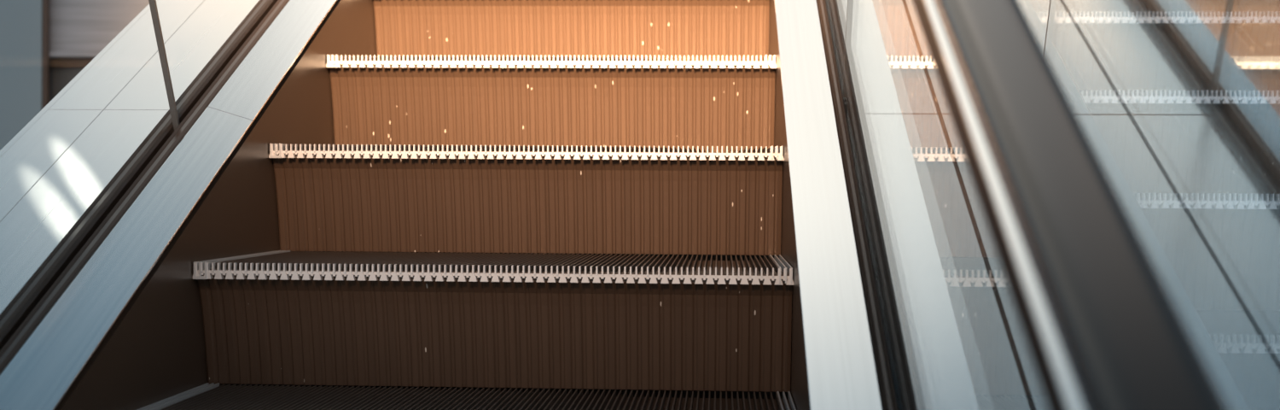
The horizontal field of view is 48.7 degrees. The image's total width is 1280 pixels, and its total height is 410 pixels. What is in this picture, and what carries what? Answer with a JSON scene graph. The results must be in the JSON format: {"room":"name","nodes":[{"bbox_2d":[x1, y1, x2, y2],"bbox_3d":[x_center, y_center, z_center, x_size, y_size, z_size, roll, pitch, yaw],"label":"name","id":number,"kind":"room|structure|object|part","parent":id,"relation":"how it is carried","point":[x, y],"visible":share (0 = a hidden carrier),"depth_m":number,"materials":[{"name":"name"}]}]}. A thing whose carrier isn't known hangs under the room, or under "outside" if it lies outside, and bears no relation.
{"room":"escalator","nodes":[
{"label":"escalator","id":0,"kind":"room"},
{"bbox_2d":[0,0,42,150],"bbox_3d":[-3.223,-0.061,5.962,1.450,3.000,0.030,0,1,3],"label":"wall","id":1,"kind":"structure","parent":0,"point":[20,20],"depth_m":5.91,"materials":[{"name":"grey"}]},
{"bbox_2d":[42,0,49,108],"bbox_3d":[-2.491,-0.056,5.931,0.015,3.000,0.030,0,1,3],"label":"trim","id":2,"kind":"structure","parent":1,"relation":"attached to","point":[45,2],"depth_m":5.91,"materials":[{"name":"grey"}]},
{"bbox_2d":[49,68,83,101],"bbox_3d":[-1.594,0.435,6.051,3.300,2.028,0.080,0,1,3],"label":"wall","id":3,"kind":"structure","parent":0,"point":[59,78],"depth_m":6.05,"materials":[{"name":"grey"}]},
{"bbox_2d":[49,58,93,68],"bbox_3d":[-1.590,-0.599,5.999,3.300,0.040,0.040,0,1,3],"label":"trim","id":4,"kind":"structure","parent":3,"relation":"attached to","point":[54,62],"depth_m":6.03,"materials":[{"name":"brown"}]},
{"bbox_2d":[49,0,149,51],"bbox_3d":[-1.588,-1.095,5.963,3.300,0.910,0.100,0,1,3],"label":"wall","id":5,"kind":"structure","parent":0,"point":[74,25],"depth_m":5.96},
{"bbox_2d":[49,51,100,58],"bbox_3d":[-1.592,-0.629,5.954,3.300,0.022,0.130,0,1,3],"label":"trim","id":6,"kind":"structure","parent":5,"relation":"attached to","point":[52,54],"depth_m":5.93,"materials":[{"name":"grey metal"}]},
{"bbox_2d":[0,0,157,157],"bbox_3d":[-1.084,-0.348,3.569,0.012,3.751,6.453,0,1,3],"label":"trim","id":7,"kind":"structure","parent":5,"relation":"attached to","point":[137,17],"depth_m":2.81,"materials":[{"name":"metal"}]},
{"bbox_2d":[0,0,259,314],"bbox_3d":[-0.960,-0.579,3.436,0.248,3.282,6.205,0,1,3],"label":"deck","id":8,"kind":"object","parent":5,"relation":"attached to","point":[49,177],"visible":0.79,"depth_m":2.61,"materials":[{"name":"metal"}]},
{"bbox_3d":[-1.145,0.457,1.530,0.108,1.248,2.353,0,1,3],"label":"deck panel","id":9,"kind":"part","parent":8,"relation":"part of","materials":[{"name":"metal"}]},
{"bbox_3d":[-1.021,0.457,1.522,0.139,1.248,2.353,0,1,3],"label":"deck panel","id":10,"kind":"part","parent":8,"relation":"part of","materials":[{"name":"metal"}]},
{"bbox_3d":[-0.959,-1.214,4.605,0.108,2.040,3.853,0,1,3],"label":"deck panel","id":11,"kind":"part","parent":8,"relation":"part of","materials":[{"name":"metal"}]},
{"bbox_2d":[0,0,289,374],"bbox_3d":[-0.804,-0.858,3.322,0.072,3.847,6.490,0,1,3],"label":"glass balustrade","id":12,"kind":"object","parent":8,"relation":"attached to","point":[34,300],"visible":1,"depth_m":2.39,"materials":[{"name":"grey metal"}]},
{"bbox_2d":[0,0,337,409],"bbox_3d":[-0.723,-0.583,3.420,0.082,3.302,6.215,0,1,3],"label":"deck","id":13,"kind":"object","parent":12,"relation":"attached to","point":[49,363],"visible":1,"depth_m":2.27,"materials":[{"name":"metal"}]},
{"bbox_3d":[-0.839,0.460,1.500,0.082,1.259,2.345,0,1,3],"label":"deck panel","id":14,"kind":"part","parent":13,"relation":"part of","materials":[{"name":"metal"}]},
{"bbox_3d":[-0.653,-1.211,4.576,0.082,2.072,3.885,0,1,3],"label":"deck panel","id":15,"kind":"part","parent":13,"relation":"part of","materials":[{"name":"metal"}]},
{"bbox_3d":[-0.835,-1.213,4.598,0.139,2.040,3.853,0,1,3],"label":"deck panel","id":16,"kind":"part","parent":8,"relation":"part of","materials":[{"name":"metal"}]},
{"bbox_2d":[229,0,902,409],"bbox_3d":[0.476,-0.091,3.615,3.100,3.288,6.208,0,1,3],"label":"trim","id":17,"kind":"structure","parent":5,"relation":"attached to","point":[884,320],"depth_m":2.86,"materials":[{"name":"black"}]},
{"bbox_2d":[842,0,1047,409],"bbox_3d":[0.605,-0.564,3.350,0.290,3.284,6.206,0,1,3],"label":"glass panel","id":18,"kind":"object","parent":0,"point":[971,351],"visible":0.6,"depth_m":2.23,"materials":[{"name":"glass"}]},
{"bbox_3d":[0.598,-1.200,4.522,0.136,2.036,3.846,0,1,3],"label":"deck panel","id":19,"kind":"part","parent":18,"relation":"part of","materials":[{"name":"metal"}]},
{"bbox_3d":[0.744,-1.199,4.514,0.150,2.036,3.846,0,1,3],"label":"deck panel","id":20,"kind":"part","parent":18,"relation":"part of","materials":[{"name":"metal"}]},
{"bbox_3d":[0.413,0.471,1.447,0.136,1.250,2.356,0,1,3],"label":"deck panel","id":21,"kind":"part","parent":18,"relation":"part of","materials":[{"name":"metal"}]},
{"bbox_2d":[816,0,1083,409],"bbox_3d":[0.413,-0.850,3.224,0.081,3.868,6.549,0,1,3],"label":"glass balustrade","id":22,"kind":"object","parent":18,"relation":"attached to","point":[1058,388],"visible":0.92,"depth_m":1.85,"materials":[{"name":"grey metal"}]},
{"bbox_2d":[774,0,882,409],"bbox_3d":[0.359,-0.566,3.364,0.088,3.304,6.216,0,1,3],"label":"deck","id":23,"kind":"object","parent":22,"relation":"attached to","point":[840,367],"visible":1,"depth_m":2.24,"materials":[{"name":"metal"}]},
{"bbox_3d":[0.405,-1.143,3.047,0.080,3.277,6.202,0,1,3],"label":"guide rail","id":24,"kind":"part","parent":22,"relation":"part of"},
{"bbox_2d":[932,0,1228,409],"bbox_3d":[0.405,-1.157,3.040,0.068,3.292,6.211,0,1,3],"label":"handrail","id":25,"kind":"object","parent":22,"relation":"attached to","point":[1125,343],"visible":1,"depth_m":0.86,"materials":[{"name":"black rubber"}]},
{"bbox_3d":[0.559,0.472,1.438,0.150,1.250,2.356,0,1,3],"label":"deck panel","id":26,"kind":"part","parent":18,"relation":"part of","materials":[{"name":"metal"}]},
{"bbox_3d":[-0.672,1.530,3.888,12.000,0.100,11.000,0,1,3],"label":"floor","id":27,"kind":"structure","parent":0,"visible":0},
{"bbox_2d":[55,0,377,409],"bbox_3d":[-0.687,-0.402,3.516,0.013,3.583,6.364,0,1,3],"label":"panel","id":28,"kind":"object","parent":27,"relation":"on","point":[154,351],"visible":0.67,"depth_m":2.46,"materials":[{"name":"brown metal"}]},
{"bbox_2d":[136,382,796,409],"bbox_3d":[-0.260,0.418,2.175,1.004,0.213,0.464,0,1,3],"label":"step","id":29,"kind":"structure","parent":28,"relation":"attached to","point":[206,396],"depth_m":2.29,"materials":[{"name":"brown metal"}]},
{"bbox_2d":[192,250,793,391],"bbox_3d":[-0.236,0.203,2.572,1.004,0.213,0.464,0,1,3],"label":"step","id":30,"kind":"structure","parent":29,"relation":"on","point":[277,317],"depth_m":2.39,"materials":[{"name":"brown metal"}]},
{"bbox_2d":[268,143,784,255],"bbox_3d":[-0.212,-0.013,2.969,1.004,0.213,0.464,0,1,3],"label":"step","id":31,"kind":"structure","parent":30,"relation":"on","point":[561,199],"depth_m":2.78,"materials":[{"name":"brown metal"}]},
{"bbox_2d":[325,54,776,151],"bbox_3d":[-0.189,-0.229,3.365,1.004,0.213,0.464,0,1,3],"label":"step","id":32,"kind":"structure","parent":31,"relation":"on","point":[383,100],"depth_m":3.18,"materials":[{"name":"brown metal"}]},
{"bbox_2d":[372,0,769,61],"bbox_3d":[-0.165,-0.444,3.762,1.004,0.213,0.464,0,1,3],"label":"step","id":33,"kind":"structure","parent":32,"relation":"on","point":[403,27],"depth_m":3.57,"materials":[{"name":"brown metal"}]},
{"bbox_2d":[768,0,809,409],"bbox_3d":[0.326,-0.395,3.459,0.013,3.583,6.364,0,1,3],"label":"panel","id":34,"kind":"object","parent":27,"relation":"on","point":[799,383],"visible":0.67,"depth_m":2.46,"materials":[{"name":"brown metal"}]},
{"bbox_3d":[0.882,-0.391,3.427,0.013,3.583,6.364,0,1,3],"label":"panel","id":35,"kind":"object","parent":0,"visible":0},
{"bbox_3d":[0.840,-0.557,3.340,0.084,3.313,6.221,0,1,3],"label":"deck","id":36,"kind":"object","parent":35,"relation":"attached to","visible":0},
{"bbox_2d":[1017,0,1279,409],"bbox_3d":[0.770,-0.842,3.233,0.048,3.856,6.490,0,1,3],"label":"glass balustrade","id":37,"kind":"object","parent":36,"relation":"attached to","point":[1178,101],"visible":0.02,"depth_m":1.70,"materials":[{"name":"clear glass"}]},
{"bbox_3d":[0.839,-1.480,4.376,0.010,2.606,4.187,0,1,3],"label":"glass panel","id":38,"kind":"part","parent":37,"relation":"part of","materials":[{"name":"clear glass"}]}
]}

